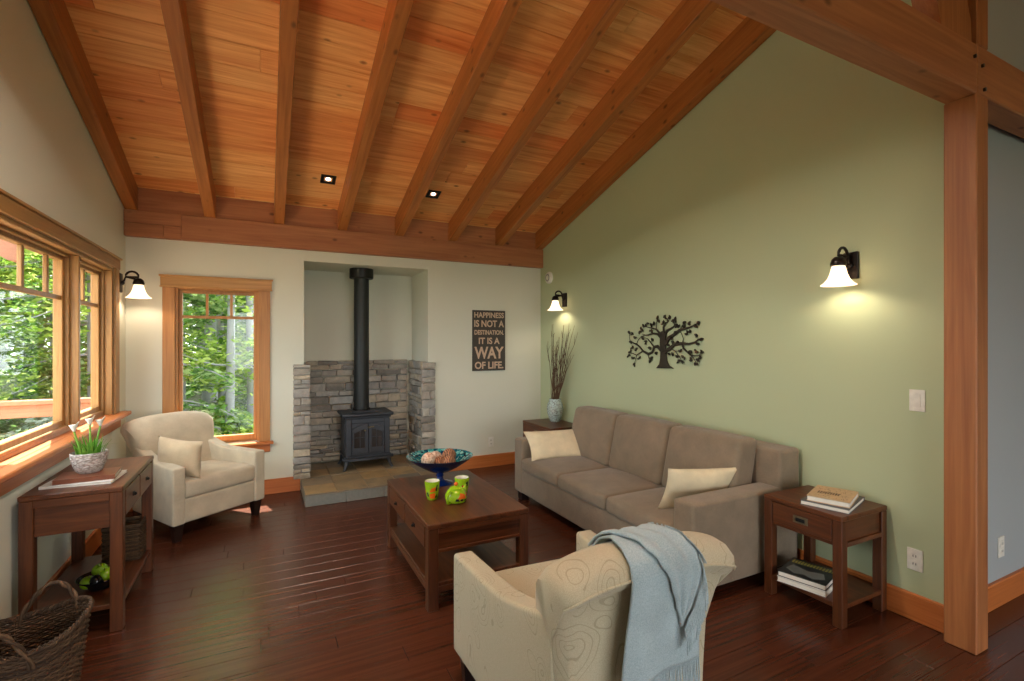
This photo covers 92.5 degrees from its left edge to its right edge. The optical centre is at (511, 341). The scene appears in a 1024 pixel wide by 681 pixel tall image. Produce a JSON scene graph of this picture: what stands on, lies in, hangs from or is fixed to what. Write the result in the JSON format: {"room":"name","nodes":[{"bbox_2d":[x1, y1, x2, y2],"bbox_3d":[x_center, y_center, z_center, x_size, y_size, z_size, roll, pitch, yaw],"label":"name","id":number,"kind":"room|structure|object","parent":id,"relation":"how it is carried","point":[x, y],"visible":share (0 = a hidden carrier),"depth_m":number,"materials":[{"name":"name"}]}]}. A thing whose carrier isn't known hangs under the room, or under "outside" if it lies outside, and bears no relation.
{"room":"living room","nodes":[
{"label":"living room","id":0,"kind":"room"},
{"bbox_2d":[0,239,16,262],"bbox_3d":[-3.215,-0.815,2.568,0.950,0.720,0.100,0,0,-27],"label":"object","id":1,"kind":"structure","parent":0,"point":[8,251],"depth_m":2.72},
{"bbox_2d":[0,0,125,624],"bbox_3d":[-1.346,-0.778,0.072,0.140,4.616,9.740,0,0,-27],"label":"wall","id":2,"kind":"structure","parent":0,"point":[50,161],"depth_m":2.75,"materials":[{"name":"beige paint"}]},
{"bbox_2d":[6,528,101,652],"bbox_3d":[-1.245,1.427,0.044,0.020,0.145,9.604,0,0,-27],"label":"baseboard","id":3,"kind":"structure","parent":2,"relation":"attached to","point":[93,541],"depth_m":3.37,"materials":[{"name":"orange wood"}]},
{"bbox_2d":[0,188,131,496],"bbox_3d":[-2.427,0.007,2.316,0.220,1.406,4.060,0,0,-27],"label":"window","id":4,"kind":"structure","parent":2,"relation":"in","point":[25,455],"depth_m":3.19,"materials":[{"name":"brown wood"}]},
{"bbox_2d":[0,244,60,299],"bbox_3d":[-2.501,-0.401,2.320,0.026,0.258,1.891,0,0,-27],"label":"grille","id":5,"kind":"object","parent":4,"relation":"attached to","point":[46,254],"depth_m":2.94,"materials":[{"name":"brown wood"}]},
{"bbox_2d":[80,269,97,306],"bbox_3d":[-3.143,-0.401,3.595,0.026,0.258,0.586,0,0,-27],"label":"grille","id":6,"kind":"object","parent":4,"relation":"attached to","point":[94,272],"depth_m":3.75,"materials":[{"name":"brown wood"}]},
{"bbox_2d":[120,271,151,298],"bbox_3d":[-3.212,-0.492,4.182,0.227,0.233,0.184,0,0,-27],"label":"wall sconce","id":7,"kind":"object","parent":2,"relation":"attached to","point":[138,291],"visible":0.96,"depth_m":4.16,"materials":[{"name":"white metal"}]},
{"bbox_2d":[126,236,540,489],"bbox_3d":[-1.502,0.077,5.369,4.350,2.906,0.140,0,0,-27],"label":"wall","id":8,"kind":"structure","parent":0,"point":[472,407],"depth_m":5.57,"materials":[{"name":"beige paint"}]},
{"bbox_2d":[129,477,299,511],"bbox_3d":[-2.776,1.427,4.639,1.422,0.145,0.020,0,0,-27],"label":"baseboard","id":9,"kind":"structure","parent":8,"relation":"attached to","point":[287,484],"depth_m":4.87,"materials":[{"name":"orange wood"}]},
{"bbox_2d":[159,274,273,451],"bbox_3d":[-2.797,0.234,4.677,0.935,1.692,0.190,0,0,-27],"label":"window","id":10,"kind":"structure","parent":8,"relation":"in","point":[173,286],"depth_m":4.67,"materials":[{"name":"brown wood"}]},
{"bbox_2d":[183,294,253,318],"bbox_3d":[-2.808,-0.339,4.699,0.585,0.233,0.024,0,0,-27],"label":"grille","id":11,"kind":"object","parent":10,"relation":"attached to","point":[207,316],"depth_m":4.70,"materials":[{"name":"brown wood"}]},
{"bbox_2d":[124,209,542,268],"bbox_3d":[-1.508,-1.046,5.248,4.228,0.228,0.070,0,0,-27],"label":"beam","id":12,"kind":"structure","parent":8,"relation":"attached to","point":[137,223],"depth_m":4.96,"materials":[{"name":"brown wood"}]},
{"bbox_2d":[27,0,137,209],"bbox_3d":[-2.115,-2.102,1.863,0.090,1.902,5.630,0,0,-27],"label":"rafter","id":13,"kind":"object","parent":12,"relation":"on","point":[53,18],"visible":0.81,"depth_m":3.13,"materials":[{"name":"orange wood"}]},
{"bbox_2d":[160,0,215,217],"bbox_3d":[-1.585,-2.102,2.130,0.090,1.902,5.630,0,0,-27],"label":"rafter","id":14,"kind":"object","parent":12,"relation":"on","point":[174,12],"visible":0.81,"depth_m":3.22,"materials":[{"name":"orange wood"}]},
{"bbox_2d":[274,0,298,223],"bbox_3d":[-1.066,-2.102,2.392,0.090,1.902,5.630,0,0,-27],"label":"rafter","id":15,"kind":"object","parent":12,"relation":"on","point":[289,9],"visible":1,"depth_m":3.34,"materials":[{"name":"orange wood"}]},
{"bbox_2d":[337,0,413,230],"bbox_3d":[-0.537,-2.102,2.659,0.090,1.902,5.630,0,0,-27],"label":"rafter","id":16,"kind":"object","parent":12,"relation":"on","point":[397,14],"visible":0.86,"depth_m":3.49,"materials":[{"name":"orange wood"}]},
{"bbox_2d":[395,0,522,235],"bbox_3d":[-0.004,-2.102,2.927,0.090,1.902,5.630,0,0,-27],"label":"rafter","id":17,"kind":"object","parent":12,"relation":"on","point":[499,15],"visible":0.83,"depth_m":3.62,"materials":[{"name":"orange wood"}]},
{"bbox_2d":[448,0,627,240],"bbox_3d":[0.543,-2.102,3.203,0.090,1.902,5.630,0,0,-27],"label":"rafter","id":18,"kind":"object","parent":12,"relation":"on","point":[598,15],"visible":0.86,"depth_m":3.78,"materials":[{"name":"orange wood"}]},
{"bbox_2d":[495,0,718,245],"bbox_3d":[1.075,-2.102,3.471,0.090,1.902,5.630,0,0,-27],"label":"rafter","id":19,"kind":"object","parent":12,"relation":"on","point":[688,16],"visible":0.86,"depth_m":3.90,"materials":[{"name":"orange wood"}]},
{"bbox_2d":[535,17,775,249],"bbox_3d":[1.569,-2.102,3.720,0.090,1.902,5.630,0,0,-27],"label":"rafter","id":20,"kind":"object","parent":12,"relation":"on","point":[749,34],"visible":0.86,"depth_m":4.17,"materials":[{"name":"orange wood"}]},
{"bbox_2d":[138,187,534,248],"bbox_3d":[-1.515,-1.264,5.261,4.230,0.218,0.040,0,0,-27],"label":"trim","id":21,"kind":"structure","parent":8,"relation":"attached to","point":[153,200],"depth_m":4.96,"materials":[{"name":"brown wood"}]},
{"bbox_2d":[449,452,514,471],"bbox_3d":[-0.250,1.427,5.912,1.389,0.145,0.020,0,0,-27],"label":"baseboard","id":22,"kind":"structure","parent":8,"relation":"attached to","point":[489,460],"depth_m":5.89,"materials":[{"name":"orange wood"}]},
{"bbox_2d":[472,310,504,370],"bbox_3d":[-0.277,-0.018,5.894,0.428,0.722,0.022,0,0,-27],"label":"wall sign","id":23,"kind":"object","parent":8,"relation":"attached to","point":[488,327],"visible":1,"depth_m":5.88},
{"bbox_2d":[304,270,411,463],"bbox_3d":[-1.867,0.302,5.935,1.299,2.455,0.100,0,0,-27],"label":"wall","id":24,"kind":"structure","parent":0,"point":[328,296],"depth_m":5.84,"materials":[{"name":"beige paint"}]},
{"bbox_2d":[304,263,422,276],"bbox_3d":[-1.721,-0.875,5.644,1.299,0.100,0.550,0,0,-27],"label":"soffit","id":25,"kind":"object","parent":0,"point":[307,266],"visible":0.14,"depth_m":5.58,"materials":[{"name":"beige paint"}]},
{"bbox_2d":[64,0,745,232],"bbox_3d":[1.230,-2.225,3.558,7.800,1.798,5.789,0,0,-27],"label":"ceiling","id":26,"kind":"structure","parent":0,"point":[235,43],"depth_m":3.65,"materials":[{"name":"brown wood"}]},
{"bbox_2d":[412,271,423,361],"bbox_3d":[-1.119,0.302,6.004,0.100,2.455,0.650,0,0,-27],"label":"wall","id":27,"kind":"structure","parent":0,"point":[418,279],"depth_m":5.91,"materials":[{"name":"beige paint"}]},
{"bbox_2d":[45,464,1023,680],"bbox_3d":[2.128,1.515,1.756,7.618,0.030,9.618,0,0,-27],"label":"floor","id":28,"kind":"structure","parent":0,"point":[290,590],"depth_m":2.65,"materials":[{"name":"brown wood"}]},
{"bbox_2d":[0,580,93,680],"bbox_3d":[-1.934,1.265,1.937,0.430,0.465,0.383,0,0,-42],"label":"wicker basket","id":29,"kind":"object","parent":28,"relation":"on","point":[59,658],"visible":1,"depth_m":2.00,"materials":[{"name":"brown wicker"}]},
{"bbox_2d":[17,455,153,643],"bbox_3d":[-2.378,1.126,2.816,0.427,0.748,0.790,0,0,-27],"label":"console table","id":30,"kind":"object","parent":28,"relation":"on","point":[79,509],"visible":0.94,"depth_m":2.54,"materials":[{"name":"brown wood"}]},
{"bbox_2d":[38,470,126,489],"bbox_3d":[-2.316,0.745,2.662,0.300,0.014,0.250,0,0,-23],"label":"book","id":31,"kind":"object","parent":30,"relation":"on","point":[48,485],"visible":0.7,"depth_m":2.56,"materials":[{"name":"white paper"}]},
{"bbox_2d":[52,467,121,484],"bbox_3d":[-2.301,0.726,2.665,0.255,0.024,0.190,0,0,-30],"label":"book","id":32,"kind":"object","parent":31,"relation":"on","point":[105,473],"visible":0.98,"depth_m":2.62,"materials":[{"name":"brown paper"}]},
{"bbox_2d":[68,415,118,473],"bbox_3d":[-2.344,0.557,2.691,0.238,0.313,0.198,0,0,14],"label":"flower pot","id":33,"kind":"object","parent":32,"relation":"on","point":[92,458],"visible":1,"depth_m":2.65,"materials":[{"name":"stone"}]},
{"bbox_2d":[75,572,109,590],"bbox_3d":[-2.281,1.324,2.714,0.210,0.062,0.210,0,0,-27],"label":"fruit bowl","id":34,"kind":"object","parent":30,"relation":"on","point":[102,585],"visible":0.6,"depth_m":2.66,"materials":[{"name":"black paint"}]},
{"bbox_2d":[37,549,150,616],"bbox_3d":[-2.386,1.367,2.812,0.394,0.025,0.774,0,0,-27],"label":"shelf","id":35,"kind":"object","parent":30,"relation":"attached to","point":[79,566],"depth_m":2.72,"materials":[{"name":"brown wood"}]},
{"bbox_2d":[101,516,146,563],"bbox_3d":[-2.443,1.244,3.091,0.207,0.223,0.189,0,0,-27],"label":"storage basket","id":36,"kind":"object","parent":30,"relation":"on","point":[135,530],"visible":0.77,"depth_m":3.04,"materials":[{"name":"brown wicker"}]},
{"bbox_2d":[120,411,263,542],"bbox_3d":[-2.697,1.058,4.128,0.832,0.885,0.760,0,0,26],"label":"armchair","id":37,"kind":"object","parent":28,"relation":"on","point":[231,476],"visible":0.89,"depth_m":4.00,"materials":[{"name":"beige fabric"}]},
{"bbox_2d":[157,436,202,478],"bbox_3d":[-2.606,0.900,3.836,0.447,0.312,0.160,0,0,4],"label":"throw pillow","id":38,"kind":"object","parent":37,"relation":"on","point":[187,454],"visible":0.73,"depth_m":3.77,"materials":[{"name":"beige fabric"}]},
{"bbox_2d":[185,460,254,498],"bbox_3d":[-2.577,1.119,4.069,0.562,0.182,0.572,0,0,26],"label":"seat cushion","id":39,"kind":"object","parent":37,"relation":"on","point":[218,477],"depth_m":3.98,"materials":[{"name":"beige fabric"}]},
{"bbox_2d":[301,454,435,506],"bbox_3d":[-1.516,1.443,5.294,1.410,0.114,1.220,0,0,-27],"label":"hearth","id":40,"kind":"object","parent":28,"relation":"on","point":[327,483],"visible":0.7,"depth_m":4.98,"materials":[{"name":"grey stone"}]},
{"bbox_2d":[293,359,435,479],"bbox_3d":[-1.692,0.801,5.561,1.487,1.174,0.724,0,0,-27],"label":"stone surround","id":41,"kind":"object","parent":40,"relation":"on","point":[307,418],"visible":0.83,"depth_m":5.69,"materials":[{"name":"grey stone"}]},
{"bbox_2d":[337,268,393,471],"bbox_3d":[-1.647,0.287,5.512,0.550,2.224,0.497,0,0,-27],"label":"wood stove","id":42,"kind":"object","parent":40,"relation":"on","point":[365,430],"visible":1,"depth_m":5.46,"materials":[{"name":"grey metal"}]},
{"bbox_2d":[387,470,528,612],"bbox_3d":[-0.417,1.258,3.301,0.653,0.485,1.020,0,0,-27],"label":"coffee table","id":43,"kind":"object","parent":28,"relation":"on","point":[430,535],"visible":0.94,"depth_m":2.98,"materials":[{"name":"brown wood"}]},
{"bbox_2d":[425,478,439,499],"bbox_3d":[-0.516,0.955,3.167,0.098,0.120,0.098,0,0,-27],"label":"cup","id":44,"kind":"object","parent":43,"relation":"on","point":[431,485],"visible":1,"depth_m":3.13,"materials":[{"name":"green ceramic"}]},
{"bbox_2d":[406,448,472,486],"bbox_3d":[-0.519,0.916,3.529,0.476,0.198,0.476,0,0,-27],"label":"pedestal bowl","id":45,"kind":"object","parent":43,"relation":"on","point":[462,456],"visible":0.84,"depth_m":3.50,"materials":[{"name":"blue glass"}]},
{"bbox_2d":[421,452,434,463],"bbox_3d":[-0.590,0.827,3.449,0.099,0.099,0.099,0,0,-27],"label":"decorative ball","id":46,"kind":"object","parent":45,"relation":"in","point":[428,457],"visible":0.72,"depth_m":3.42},
{"bbox_2d":[391,522,518,585],"bbox_3d":[-0.409,1.360,3.304,0.612,0.024,0.996,0,0,-27],"label":"shelf","id":47,"kind":"object","parent":43,"relation":"attached to","point":[496,555],"depth_m":3.09,"materials":[{"name":"brown wood"}]},
{"bbox_2d":[445,482,466,503],"bbox_3d":[-0.354,0.953,3.121,0.189,0.125,0.148,0,0,-27],"label":"teapot","id":48,"kind":"object","parent":43,"relation":"on","point":[456,494],"visible":1,"depth_m":3.07,"materials":[{"name":"green ceramic"}]},
{"bbox_2d":[454,475,468,492],"bbox_3d":[-0.333,0.955,3.248,0.098,0.120,0.098,0,0,-27],"label":"cup","id":49,"kind":"object","parent":43,"relation":"on","point":[461,479],"visible":0.52,"depth_m":3.22,"materials":[{"name":"green ceramic"}]},
{"bbox_2d":[523,418,572,436],"bbox_3d":[0.455,1.208,5.537,0.423,0.585,0.640,0,0,-27],"label":"end table","id":50,"kind":"object","parent":28,"relation":"on","point":[545,424],"visible":0.29,"depth_m":5.50,"materials":[{"name":"brown wood"}]},
{"bbox_2d":[547,325,577,421],"bbox_3d":[0.551,0.352,5.533,0.229,1.125,0.555,0,0,-27],"label":"vase","id":51,"kind":"object","parent":50,"relation":"on","point":[554,406],"visible":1,"depth_m":5.58,"materials":[{"name":"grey ceramic"}]},
{"bbox_2d":[454,530,735,680],"bbox_3d":[0.256,1.058,1.888,0.718,0.885,0.965,0,0,-23],"label":"armchair","id":52,"kind":"object","parent":28,"relation":"on","point":[565,618],"visible":0.8,"depth_m":1.54,"materials":[{"name":"beige fabric"}]},
{"bbox_2d":[496,559,558,598],"bbox_3d":[0.194,1.119,2.032,0.541,0.182,0.651,0,0,-23],"label":"seat cushion","id":53,"kind":"object","parent":52,"relation":"on","point":[523,578],"depth_m":2.17,"materials":[{"name":"beige fabric"}]},
{"bbox_2d":[588,522,708,680],"bbox_3d":[0.420,0.850,1.541,0.304,0.540,0.286,0,0,-23],"label":"throw blanket","id":54,"kind":"object","parent":52,"relation":"on","point":[669,602],"visible":0.98,"depth_m":1.45,"materials":[{"name":"blue fabric"}]},
{"bbox_2d":[515,406,798,585],"bbox_3d":[0.938,1.064,3.955,0.975,0.872,2.230,0,0,-27],"label":"sofa","id":55,"kind":"object","parent":28,"relation":"on","point":[618,480],"visible":0.84,"depth_m":3.49,"materials":[{"name":"brown fabric"}]},
{"bbox_2d":[523,429,580,460],"bbox_3d":[0.417,0.965,4.639,0.580,0.226,0.240,0,0,-18],"label":"throw pillow","id":56,"kind":"object","parent":55,"relation":"on","point":[557,443],"visible":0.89,"depth_m":4.57,"materials":[{"name":"fabric"}]},
{"bbox_2d":[522,456,609,486],"bbox_3d":[0.534,1.145,4.462,0.710,0.170,0.630,0,0,-27],"label":"seat cushion","id":57,"kind":"object","parent":55,"relation":"on","point":[544,472],"depth_m":4.30,"materials":[{"name":"brown fabric"}]},
{"bbox_2d":[572,406,627,465],"bbox_3d":[0.804,0.864,4.598,0.300,0.472,0.628,0,0,-27],"label":"cushion","id":58,"kind":"object","parent":55,"relation":"on","point":[593,427],"depth_m":4.45,"materials":[{"name":"brown fabric"}]},
{"bbox_2d":[558,468,662,509],"bbox_3d":[0.819,1.145,3.896,0.710,0.170,0.630,0,0,-27],"label":"seat cushion","id":59,"kind":"object","parent":55,"relation":"on","point":[590,489],"depth_m":3.76,"materials":[{"name":"brown fabric"}]},
{"bbox_2d":[607,487,673,527],"bbox_3d":[1.105,1.145,3.329,0.710,0.170,0.630,0,0,-27],"label":"seat cushion","id":60,"kind":"object","parent":55,"relation":"on","point":[636,507],"depth_m":3.28,"materials":[{"name":"brown fabric"}]},
{"bbox_2d":[609,414,681,484],"bbox_3d":[1.089,0.864,4.032,0.300,0.472,0.628,0,0,-27],"label":"cushion","id":61,"kind":"object","parent":55,"relation":"on","point":[638,444],"depth_m":3.92,"materials":[{"name":"brown fabric"}]},
{"bbox_2d":[658,467,736,508],"bbox_3d":[1.204,0.945,3.164,0.536,0.317,0.168,0,0,-11],"label":"throw pillow","id":62,"kind":"object","parent":55,"relation":"on","point":[680,482],"visible":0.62,"depth_m":3.09,"materials":[{"name":"fabric"}]},
{"bbox_2d":[662,425,756,487],"bbox_3d":[1.375,0.864,3.466,0.300,0.472,0.628,0,0,-27],"label":"cushion","id":63,"kind":"object","parent":55,"relation":"on","point":[684,446],"depth_m":3.35,"materials":[{"name":"brown fabric"}]},
{"bbox_2d":[764,485,886,629],"bbox_3d":[1.806,1.208,2.845,0.433,0.585,0.450,0,0,-27],"label":"end table","id":64,"kind":"object","parent":28,"relation":"on","point":[868,521],"visible":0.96,"depth_m":2.73,"materials":[{"name":"brown wood"}]},
{"bbox_2d":[777,575,832,596],"bbox_3d":[1.712,1.365,2.825,0.260,0.030,0.250,0,0,-41],"label":"book","id":65,"kind":"object","parent":64,"relation":"on","point":[781,579],"visible":0.27,"depth_m":2.72,"materials":[{"name":"paper"}]},
{"bbox_2d":[778,557,832,590],"bbox_3d":[1.713,1.335,2.829,0.255,0.030,0.245,0,0,-42],"label":"book","id":66,"kind":"object","parent":65,"relation":"on","point":[817,576],"visible":0.85,"depth_m":2.80,"materials":[{"name":"black paper"}]},
{"bbox_2d":[786,564,824,579],"bbox_3d":[1.681,1.320,2.804,0.122,0.001,0.201,0,0,-42],"label":"picture","id":67,"kind":"object","parent":66,"relation":"on","point":[798,570],"depth_m":2.81},
{"bbox_2d":[772,559,880,607],"bbox_3d":[1.808,1.393,2.845,0.418,0.025,0.438,0,0,-27],"label":"shelf","id":68,"kind":"object","parent":64,"relation":"attached to","point":[859,590],"depth_m":2.71,"materials":[{"name":"brown wood"}]},
{"bbox_2d":[800,496,864,514],"bbox_3d":[1.828,0.903,2.794,0.330,0.024,0.235,0,0,-43],"label":"book","id":69,"kind":"object","parent":64,"relation":"on","point":[861,499],"visible":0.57,"depth_m":2.69,"materials":[{"name":"white paper"}]},
{"bbox_2d":[807,485,858,508],"bbox_3d":[1.825,0.876,2.788,0.205,0.030,0.270,0,0,43],"label":"book","id":70,"kind":"object","parent":69,"relation":"on","point":[844,498],"visible":1,"depth_m":2.75,"materials":[{"name":"paper"}]},
{"bbox_2d":[818,486,846,499],"bbox_3d":[1.825,0.861,2.788,0.165,0.001,0.227,0,0,43],"label":"print","id":71,"kind":"object","parent":70,"relation":"on","point":[824,492],"depth_m":2.78},
{"bbox_2d":[944,94,987,654],"bbox_3d":[2.244,0.155,2.424,0.120,2.690,0.130,0,0,-27],"label":"timber post","id":72,"kind":"object","parent":28,"relation":"on","point":[966,118],"visible":1,"depth_m":2.38,"materials":[{"name":"brown wood"}]},
{"bbox_2d":[710,0,1023,138],"bbox_3d":[1.893,-1.308,2.242,7.600,0.235,0.140,0,0,-27],"label":"tie beam","id":73,"kind":"structure","parent":72,"relation":"on","point":[893,40],"depth_m":2.08,"materials":[{"name":"brown wood"}]},
{"bbox_2d":[911,0,971,41],"bbox_3d":[1.855,-2.000,2.228,0.758,1.150,0.090,0,0,-27],"label":"brace","id":74,"kind":"object","parent":73,"relation":"on","point":[953,14],"visible":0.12,"depth_m":2.27,"materials":[{"name":"brown wood"}]},
{"bbox_2d":[967,0,987,49],"bbox_3d":[2.246,-2.026,2.426,0.115,1.201,0.130,0,0,-27],"label":"post","id":75,"kind":"object","parent":73,"relation":"on","point":[978,9],"visible":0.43,"depth_m":2.36,"materials":[{"name":"brown wood"}]},
{"bbox_2d":[541,0,944,603],"bbox_3d":[1.352,-0.557,4.405,0.120,4.173,4.150,0,0,-27],"label":"wall","id":76,"kind":"structure","parent":0,"point":[734,222],"depth_m":3.25,"materials":[{"name":"green paint"}]},
{"bbox_2d":[548,290,566,310],"bbox_3d":[0.520,-0.482,5.671,0.227,0.233,0.184,0,0,-27],"label":"wall sconce","id":77,"kind":"object","parent":76,"relation":"attached to","point":[555,306],"visible":1,"depth_m":5.65,"materials":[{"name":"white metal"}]},
{"bbox_2d":[627,315,703,368],"bbox_3d":[1.318,0.000,4.308,0.012,0.474,0.928,0,0,-27],"label":"wall art","id":78,"kind":"object","parent":76,"relation":"attached to","point":[663,363],"visible":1,"depth_m":4.26,"materials":[{"name":"metal"}]},
{"bbox_2d":[820,246,858,286],"bbox_3d":[1.929,-0.448,2.876,0.227,0.233,0.184,0,0,-27],"label":"wall sconce","id":79,"kind":"object","parent":76,"relation":"attached to","point":[844,267],"visible":1,"depth_m":2.86,"materials":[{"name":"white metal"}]},
{"bbox_2d":[797,548,943,633],"bbox_3d":[1.297,1.427,4.363,0.020,0.145,4.179,0,0,-27],"label":"baseboard","id":80,"kind":"structure","parent":76,"relation":"attached to","point":[920,609],"depth_m":2.65,"materials":[{"name":"orange wood"}]},
{"bbox_2d":[907,547,922,572],"bbox_3d":[2.170,1.173,2.639,0.010,0.116,0.072,0,0,-27],"label":"wall outlet","id":81,"kind":"object","parent":76,"relation":"attached to","point":[914,556],"visible":1,"depth_m":2.63,"materials":[{"name":"white plastic"}]},
{"bbox_2d":[909,389,924,411],"bbox_3d":[2.174,0.314,2.630,0.010,0.116,0.072,0,0,-27],"label":"light switch","id":82,"kind":"object","parent":76,"relation":"attached to","point":[916,397],"visible":1,"depth_m":2.63,"materials":[{"name":"white plastic"}]},
{"bbox_2d":[987,0,1023,583],"bbox_3d":[3.764,-0.557,3.364,3.250,4.173,0.120,0,0,-27],"label":"wall","id":83,"kind":"structure","parent":0,"point":[1005,17],"depth_m":2.85,"materials":[{"name":"grey paint"}]},
{"bbox_2d":[998,536,1003,557],"bbox_3d":[2.806,1.175,2.809,0.072,0.116,0.010,0,0,-27],"label":"wall outlet","id":84,"kind":"object","parent":83,"relation":"attached to","point":[1000,539],"visible":1,"depth_m":2.80,"materials":[{"name":"white plastic"}]},
{"bbox_2d":[988,567,1023,612],"bbox_3d":[3.753,1.427,3.282,3.347,0.145,0.020,0,0,-27],"label":"baseboard","id":85,"kind":"structure","parent":83,"relation":"attached to","point":[1005,589],"depth_m":2.81,"materials":[{"name":"orange wood"}]},
{"label":"outside","id":86,"kind":"structure","parent":0,"visible":0},
{"bbox_2d":[0,376,246,437],"bbox_3d":[-1.845,1.862,3.661,56.000,0.357,68.200,0,0,-27],"label":"ground","id":87,"kind":"structure","parent":86,"point":[196,397],"depth_m":14.50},
{"bbox_2d":[0,262,42,384],"bbox_3d":[-9.356,-1.169,8.673,3.566,6.661,3.116,0,0,-37],"label":"tree","id":88,"kind":"object","parent":87,"relation":"on","point":[35,265],"visible":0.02,"depth_m":9.14,"materials":[{"name":"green plant"}]},
{"bbox_2d":[0,252,49,417],"bbox_3d":[-12.132,-0.353,11.847,2.807,4.927,2.469,0,0,11],"label":"tree","id":89,"kind":"object","parent":87,"relation":"on","point":[6,387],"visible":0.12,"depth_m":12.01,"materials":[{"name":"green plant"}]},
{"bbox_2d":[0,256,52,440],"bbox_3d":[-7.860,-0.674,7.396,2.829,5.646,3.216,0,0,-6],"label":"tree","id":90,"kind":"object","parent":87,"relation":"on","point":[14,301],"visible":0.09,"depth_m":7.74,"materials":[{"name":"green plant"}]},
{"bbox_2d":[1,416,52,439],"bbox_3d":[-5.790,1.378,6.162,1.277,0.982,1.265,0,0,-27],"label":"shrub","id":91,"kind":"object","parent":87,"relation":"on","point":[44,420],"visible":0.02,"depth_m":6.04,"materials":[{"name":"green plant"}]},
{"bbox_2d":[0,261,86,397],"bbox_3d":[-10.111,-0.856,11.138,3.022,6.044,2.875,0,0,2],"label":"tree","id":92,"kind":"object","parent":87,"relation":"on","point":[84,338],"visible":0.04,"depth_m":10.76,"materials":[{"name":"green plant"}]},
{"bbox_2d":[1,261,86,399],"bbox_3d":[-14.617,-2.322,15.286,4.676,9.332,5.316,0,0,28],"label":"tree","id":93,"kind":"object","parent":87,"relation":"on","point":[40,276],"visible":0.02,"depth_m":15.28,"materials":[{"name":"green plant"}]},
{"bbox_2d":[0,248,90,400],"bbox_3d":[-6.738,-0.888,5.803,3.096,6.031,3.180,0,0,-35],"label":"tree","id":94,"kind":"object","parent":87,"relation":"on","point":[31,255],"visible":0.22,"depth_m":6.43,"materials":[{"name":"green plant"}]},
{"bbox_2d":[10,272,86,393],"bbox_3d":[-7.392,-0.368,8.620,2.430,4.962,2.750,0,0,-23],"label":"tree","id":95,"kind":"object","parent":87,"relation":"on","point":[83,316],"visible":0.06,"depth_m":7.95,"materials":[{"name":"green plant"}]},
{"bbox_2d":[0,256,190,432],"bbox_3d":[-6.571,-0.891,7.459,3.061,6.122,2.912,0,0,35],"label":"tree","id":96,"kind":"object","parent":87,"relation":"on","point":[28,336],"visible":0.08,"depth_m":7.15,"materials":[{"name":"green plant"}]},
{"bbox_2d":[0,284,193,433],"bbox_3d":[-8.933,-0.858,10.767,3.036,6.058,3.451,0,0,-12],"label":"tree","id":97,"kind":"object","parent":87,"relation":"on","point":[81,388],"visible":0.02,"depth_m":9.97,"materials":[{"name":"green plant"}]},
{"bbox_2d":[80,274,253,434],"bbox_3d":[-5.009,-0.620,7.274,2.769,5.526,3.148,0,0,24],"label":"tree","id":98,"kind":"object","parent":87,"relation":"on","point":[198,299],"visible":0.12,"depth_m":7.50,"materials":[{"name":"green plant"}]},
{"bbox_2d":[183,300,214,410],"bbox_3d":[-6.358,-1.277,9.586,3.227,6.900,3.693,0,0,32],"label":"tree","id":99,"kind":"object","parent":87,"relation":"on","point":[184,382],"visible":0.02,"depth_m":9.66,"materials":[{"name":"green plant"}]},
{"bbox_2d":[185,294,241,407],"bbox_3d":[-8.101,-1.324,13.214,3.686,6.991,3.589,0,0,29],"label":"tree","id":100,"kind":"object","parent":87,"relation":"on","point":[206,395],"visible":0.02,"depth_m":12.89,"materials":[{"name":"green plant"}]},
{"bbox_2d":[183,294,245,421],"bbox_3d":[-5.746,-0.719,9.640,2.831,5.746,3.166,0,0,-3],"label":"tree","id":101,"kind":"object","parent":87,"relation":"on","point":[219,324],"visible":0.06,"depth_m":9.74,"materials":[{"name":"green plant"}]},
{"bbox_2d":[183,295,253,424],"bbox_3d":[-4.747,-0.524,8.106,2.944,5.312,2.600,0,0,38],"label":"tree","id":102,"kind":"object","parent":87,"relation":"on","point":[230,363],"visible":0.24,"depth_m":7.99,"materials":[{"name":"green plant"}]},
{"bbox_2d":[183,296,253,424],"bbox_3d":[-4.774,-1.205,8.686,3.276,6.747,3.378,0,0,-19],"label":"tree","id":103,"kind":"object","parent":87,"relation":"on","point":[249,330],"visible":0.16,"depth_m":8.71,"materials":[{"name":"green plant"}]},
{"bbox_2d":[186,295,253,410],"bbox_3d":[-6.360,-0.927,11.094,3.538,6.212,3.112,0,0,-36],"label":"tree","id":104,"kind":"object","parent":87,"relation":"on","point":[202,321],"visible":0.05,"depth_m":10.71,"materials":[{"name":"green plant"}]},
{"bbox_2d":[190,296,253,425],"bbox_3d":[-5.107,-0.746,9.920,2.898,5.797,2.758,0,0,17],"label":"tree","id":105,"kind":"object","parent":87,"relation":"on","point":[238,397],"visible":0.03,"depth_m":9.48,"materials":[{"name":"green plant"}]},
{"bbox_2d":[211,401,246,426],"bbox_3d":[-5.213,1.476,9.013,1.001,0.784,1.064,0,0,-27],"label":"shrub","id":106,"kind":"object","parent":87,"relation":"on","point":[216,417],"visible":0.12,"depth_m":8.93,"materials":[{"name":"green plant"}]},
{"bbox_2d":[216,413,253,435],"bbox_3d":[-4.198,1.483,7.525,1.038,0.798,0.993,0,0,-27],"label":"shrub","id":107,"kind":"object","parent":87,"relation":"on","point":[243,429],"visible":0.24,"depth_m":7.42,"materials":[{"name":"green plant"}]},
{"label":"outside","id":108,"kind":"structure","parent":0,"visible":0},
{"bbox_3d":[-4.105,1.620,0.646,4.250,0.160,7.850,0,0,-27],"label":"patio","id":109,"kind":"object","parent":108,"visible":0},
{"bbox_2d":[0,397,90,418],"bbox_3d":[-5.849,1.048,4.051,4.200,0.985,0.120,0,0,-27],"label":"deck railing","id":110,"kind":"object","parent":109,"relation":"on","point":[9,409],"visible":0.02,"depth_m":4.66,"materials":[{"name":"brown wood"}]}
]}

